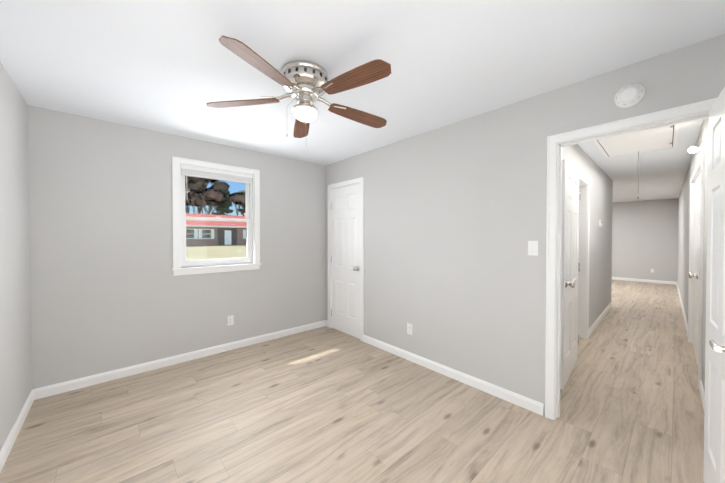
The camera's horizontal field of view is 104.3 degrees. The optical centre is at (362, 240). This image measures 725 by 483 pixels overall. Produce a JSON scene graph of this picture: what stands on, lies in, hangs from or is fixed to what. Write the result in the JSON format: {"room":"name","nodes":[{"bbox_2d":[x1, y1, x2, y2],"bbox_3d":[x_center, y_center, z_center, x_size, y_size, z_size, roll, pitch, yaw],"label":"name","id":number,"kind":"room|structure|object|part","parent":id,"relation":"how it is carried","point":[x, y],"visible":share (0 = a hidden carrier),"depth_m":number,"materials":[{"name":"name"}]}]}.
{"room":"empty bedroom","nodes":[
{"label":"empty bedroom","id":0,"kind":"room"},
{"bbox_2d":[0,62,31,450],"bbox_3d":[-1.496,0.129,0.780,0.200,2.440,3.980,-1,1,-42],"label":"wall","id":1,"kind":"structure","parent":0,"point":[15,353],"depth_m":1.94,"materials":[{"name":"grey paint"}]},
{"bbox_2d":[0,389,35,472],"bbox_3d":[-1.456,1.303,0.911,0.014,0.088,3.860,-1,1,-42],"label":"baseboard","id":2,"kind":"structure","parent":1,"relation":"attached to","point":[15,430],"depth_m":1.90,"materials":[{"name":"white wood"}]},
{"bbox_2d":[28,105,325,388],"bbox_3d":[-1.752,0.097,3.357,3.260,2.440,0.200,-1,1,-42],"label":"wall","id":3,"kind":"structure","parent":0,"point":[109,291],"depth_m":2.78,"materials":[{"name":"grey paint"}]},
{"bbox_2d":[36,320,327,399],"bbox_3d":[-1.638,1.274,3.327,2.910,0.088,0.020,-1,1,-42],"label":"baseboard","id":4,"kind":"structure","parent":3,"relation":"attached to","point":[62,387],"depth_m":2.92,"materials":[{"name":"white wood"}]},
{"bbox_2d":[171,156,261,275],"bbox_3d":[-1.697,-0.257,3.329,0.956,1.263,0.159,-1,1,-42],"label":"double-hung window","id":5,"kind":"structure","parent":3,"relation":"in","point":[186,171],"depth_m":3.26,"materials":[{"name":"white plastic"}]},
{"bbox_2d":[227,315,233,325],"bbox_3d":[-1.582,0.962,3.380,0.070,0.114,0.009,-1,1,-42],"label":"outlet","id":6,"kind":"object","parent":3,"relation":"attached to","point":[230,320],"visible":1,"depth_m":3.38,"materials":[{"name":"white plastic"}]},
{"bbox_2d":[0,280,703,482],"bbox_3d":[2.886,1.343,5.285,12.719,0.100,5.595,-1,1,-42],"label":"floor","id":7,"kind":"structure","parent":0,"point":[325,404],"depth_m":2.07,"materials":[{"name":"brown wood"}]},
{"bbox_2d":[0,0,724,202],"bbox_3d":[2.886,-1.206,5.253,12.719,0.120,5.595,-1,1,-42],"label":"ceiling","id":8,"kind":"structure","parent":0,"point":[174,67],"depth_m":1.70,"materials":[{"name":"white paint"}]},
{"bbox_2d":[207,35,390,149],"bbox_3d":[-0.334,-0.870,1.875,1.266,0.470,1.268,-1,1,-42],"label":"ceiling fan","id":9,"kind":"object","parent":8,"relation":"attached to","point":[305,84],"visible":1,"depth_m":1.76,"materials":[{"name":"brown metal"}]},
{"bbox_3d":[-0.809,-0.922,1.896,0.490,0.006,0.128,-3,13,3],"label":"blade","id":10,"kind":"part","parent":9,"relation":"part of","materials":[{"name":"brown wood"}]},
{"bbox_3d":[-0.533,-0.917,1.474,0.128,0.006,0.490,13,8,20],"label":"blade","id":11,"kind":"part","parent":9,"relation":"part of","materials":[{"name":"brown wood"}]},
{"bbox_3d":[-0.493,-0.927,2.289,0.128,0.006,0.490,-13,1,-15],"label":"blade","id":12,"kind":"part","parent":9,"relation":"part of","materials":[{"name":"brown wood"}]},
{"bbox_3d":[-0.380,-0.817,1.876,0.158,0.082,0.158,-1,1,-42],"label":"globe","id":13,"kind":"part","parent":9,"relation":"part of","materials":[{"name":"white glass"}]},
{"bbox_3d":[-0.046,-0.919,1.606,0.490,0.006,0.128,4,-9,39],"label":"blade","id":14,"kind":"part","parent":9,"relation":"part of","materials":[{"name":"brown wood"}]},
{"label":"blade","id":15,"kind":"part","parent":9,"relation":"part of","materials":[{"name":"brown wood"}]},
{"bbox_2d":[594,124,678,157],"bbox_3d":[3.097,-1.116,3.195,1.220,0.010,0.640,-1,1,-43],"label":"attic hatch","id":16,"kind":"object","parent":8,"relation":"in","point":[666,137],"depth_m":3.22,"materials":[{"name":"white"}]},
{"bbox_2d":[637,151,638,198],"bbox_3d":[3.478,-0.819,3.552,0.016,0.601,0.015,-1,1,-43],"label":"cord","id":17,"kind":"object","parent":8,"relation":"hanging from","point":[638,173],"visible":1,"depth_m":3.55,"materials":[{"name":"grey plastic"}]},
{"bbox_2d":[326,34,724,415],"bbox_3d":[0.812,0.103,2.849,0.120,2.440,3.980,-1,1,-42],"label":"wall","id":18,"kind":"structure","parent":0,"point":[455,218],"depth_m":2.49,"materials":[{"name":"grey paint"}]},
{"bbox_2d":[331,183,359,338],"bbox_3d":[-0.256,0.278,3.935,0.103,2.053,0.664,-1,1,-42],"label":"closet door","id":19,"kind":"structure","parent":18,"relation":"in","point":[345,261],"depth_m":3.92,"materials":[{"name":"white paint"}]},
{"bbox_2d":[407,323,411,334],"bbox_3d":[0.517,0.975,3.093,0.009,0.114,0.070,-1,1,-42],"label":"outlet","id":20,"kind":"object","parent":18,"relation":"attached to","point":[409,328],"visible":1,"depth_m":3.09,"materials":[{"name":"white plastic"}]},
{"bbox_2d":[363,335,543,415],"bbox_3d":[0.694,1.279,2.896,0.014,0.088,2.035,-1,1,-42],"label":"baseboard","id":21,"kind":"structure","parent":18,"relation":"attached to","point":[534,406],"depth_m":2.60,"materials":[{"name":"white wood"}]},
{"bbox_2d":[328,98,716,419],"bbox_3d":[0.774,0.258,2.894,0.162,2.129,3.703,-1,1,-42],"label":"door frame","id":22,"kind":"structure","parent":18,"relation":"attached to","point":[700,110],"depth_m":2.08,"materials":[{"name":"white wood"}]},
{"bbox_2d":[528,241,537,255],"bbox_3d":[1.319,0.061,2.182,0.016,0.114,0.070,-1,1,-42],"label":"light switch","id":23,"kind":"object","parent":18,"relation":"attached to","point":[533,248],"visible":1,"depth_m":2.18,"materials":[{"name":"white plastic"}]},
{"bbox_2d":[614,83,644,107],"bbox_3d":[1.667,-0.908,1.764,0.039,0.144,0.144,-1,1,-42],"label":"smoke detector","id":24,"kind":"object","parent":18,"relation":"attached to","point":[629,95],"visible":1,"depth_m":1.75,"materials":[{"name":"white plastic"}]},
{"bbox_2d":[703,86,724,482],"bbox_3d":[1.651,0.323,1.278,0.155,2.028,0.742,1,1,44],"label":"bedroom door","id":25,"kind":"structure","parent":18,"relation":"in","point":[714,439],"depth_m":1.37,"materials":[{"name":"white paint"}]},
{"bbox_2d":[562,144,612,327],"bbox_3d":[3.073,0.090,3.911,4.760,2.440,0.120,-1,1,-43],"label":"wall","id":26,"kind":"structure","parent":0,"point":[576,157],"depth_m":4.33,"materials":[{"name":"grey paint"}]},
{"bbox_2d":[560,159,579,389],"bbox_3d":[2.061,0.304,2.798,0.171,2.028,0.873,1,1,44],"label":"hall door","id":27,"kind":"structure","parent":26,"relation":"in","point":[570,266],"depth_m":2.67,"materials":[{"name":"white paint"}]},
{"bbox_2d":[574,169,589,338],"bbox_3d":[2.608,0.264,3.481,0.998,2.104,0.162,-1,1,-43],"label":"door frame","id":28,"kind":"structure","parent":26,"relation":"attached to","point":[583,261],"depth_m":3.75,"materials":[{"name":"white wood"}]},
{"bbox_2d":[589,302,611,335],"bbox_3d":[3.932,1.258,4.631,2.502,0.088,0.014,-1,1,-43],"label":"baseboard","id":29,"kind":"structure","parent":26,"relation":"attached to","point":[594,325],"depth_m":4.43,"materials":[{"name":"white wood"}]},
{"bbox_2d":[612,198,677,281],"bbox_3d":[7.276,0.019,9.730,0.120,2.440,4.810,-1,1,-43],"label":"wall","id":30,"kind":"structure","parent":0,"point":[644,237],"depth_m":8.39,"materials":[{"name":"grey paint"}]},
{"bbox_2d":[612,277,675,284],"bbox_3d":[7.259,1.196,9.665,0.014,0.088,4.664,-1,1,-43],"label":"baseboard","id":31,"kind":"structure","parent":30,"relation":"attached to","point":[613,278],"depth_m":8.40,"materials":[{"name":"white wood"}]},
{"bbox_2d":[677,118,708,391],"bbox_3d":[5.524,0.080,4.740,9.480,2.440,0.120,-1,1,-43],"label":"wall","id":32,"kind":"structure","parent":0,"point":[683,238],"depth_m":4.15,"materials":[{"name":"grey paint"}]},
{"bbox_2d":[676,282,687,335],"bbox_3d":[6.551,1.243,5.800,6.312,0.088,0.014,-1,1,-43],"label":"baseboard","id":33,"kind":"structure","parent":32,"relation":"attached to","point":[684,316],"depth_m":4.96,"materials":[{"name":"white wood"}]},
{"bbox_2d":[688,176,698,359],"bbox_3d":[3.911,0.297,3.333,0.776,2.028,0.103,-1,1,-43],"label":"hall door","id":34,"kind":"structure","parent":32,"relation":"in","point":[695,262],"depth_m":3.29,"materials":[{"name":"white paint"}]},
{"bbox_2d":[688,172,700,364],"bbox_3d":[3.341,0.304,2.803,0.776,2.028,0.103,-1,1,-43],"label":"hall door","id":35,"kind":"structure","parent":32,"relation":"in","point":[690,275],"depth_m":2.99,"materials":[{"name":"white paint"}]},
{"bbox_2d":[688,143,703,152],"bbox_3d":[3.063,-0.834,2.588,0.100,0.100,0.093,-1,1,-43],"label":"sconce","id":36,"kind":"object","parent":32,"relation":"attached to","point":[693,149],"visible":0.98,"depth_m":2.57,"materials":[{"name":"white plastic"}]},
{"bbox_2d":[688,152,704,388],"bbox_3d":[3.663,0.269,3.028,1.688,2.104,0.142,-1,1,-43],"label":"door frame","id":37,"kind":"structure","parent":32,"relation":"attached to","point":[700,166],"depth_m":2.51,"materials":[{"name":"white wood"}]},
{"bbox_2d":[699,380,704,409],"bbox_3d":[2.520,1.289,2.054,1.342,0.088,0.018,-1,1,-43],"label":"baseboard","id":38,"kind":"structure","parent":32,"relation":"attached to","point":[701,389],"depth_m":2.34,"materials":[{"name":"white wood"}]},
{"label":"outside","id":39,"kind":"structure","parent":0,"visible":0},
{"bbox_2d":[186,245,246,259],"bbox_3d":[-80.676,-1.385,104.795,320.000,3.716,256.239,-1,1,-42],"label":"ground","id":40,"kind":"structure","parent":39,"point":[220,250],"depth_m":25.54,"materials":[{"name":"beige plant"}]},
{"bbox_2d":[185,176,244,215],"bbox_3d":[-31.424,-9.644,60.642,38.485,20.052,27.305,-1,1,-42],"label":"trees","id":41,"kind":"object","parent":40,"relation":"on","point":[201,200],"depth_m":52.28,"materials":[{"name":"brown plant"}]},
{"bbox_2d":[185,213,246,245],"bbox_3d":[-21.407,-1.856,43.923,17.900,5.120,9.400,-1,1,-42],"label":"neighbouring house","id":42,"kind":"structure","parent":40,"relation":"on","point":[209,228],"depth_m":39.46,"materials":[{"name":"brick"}]}
]}

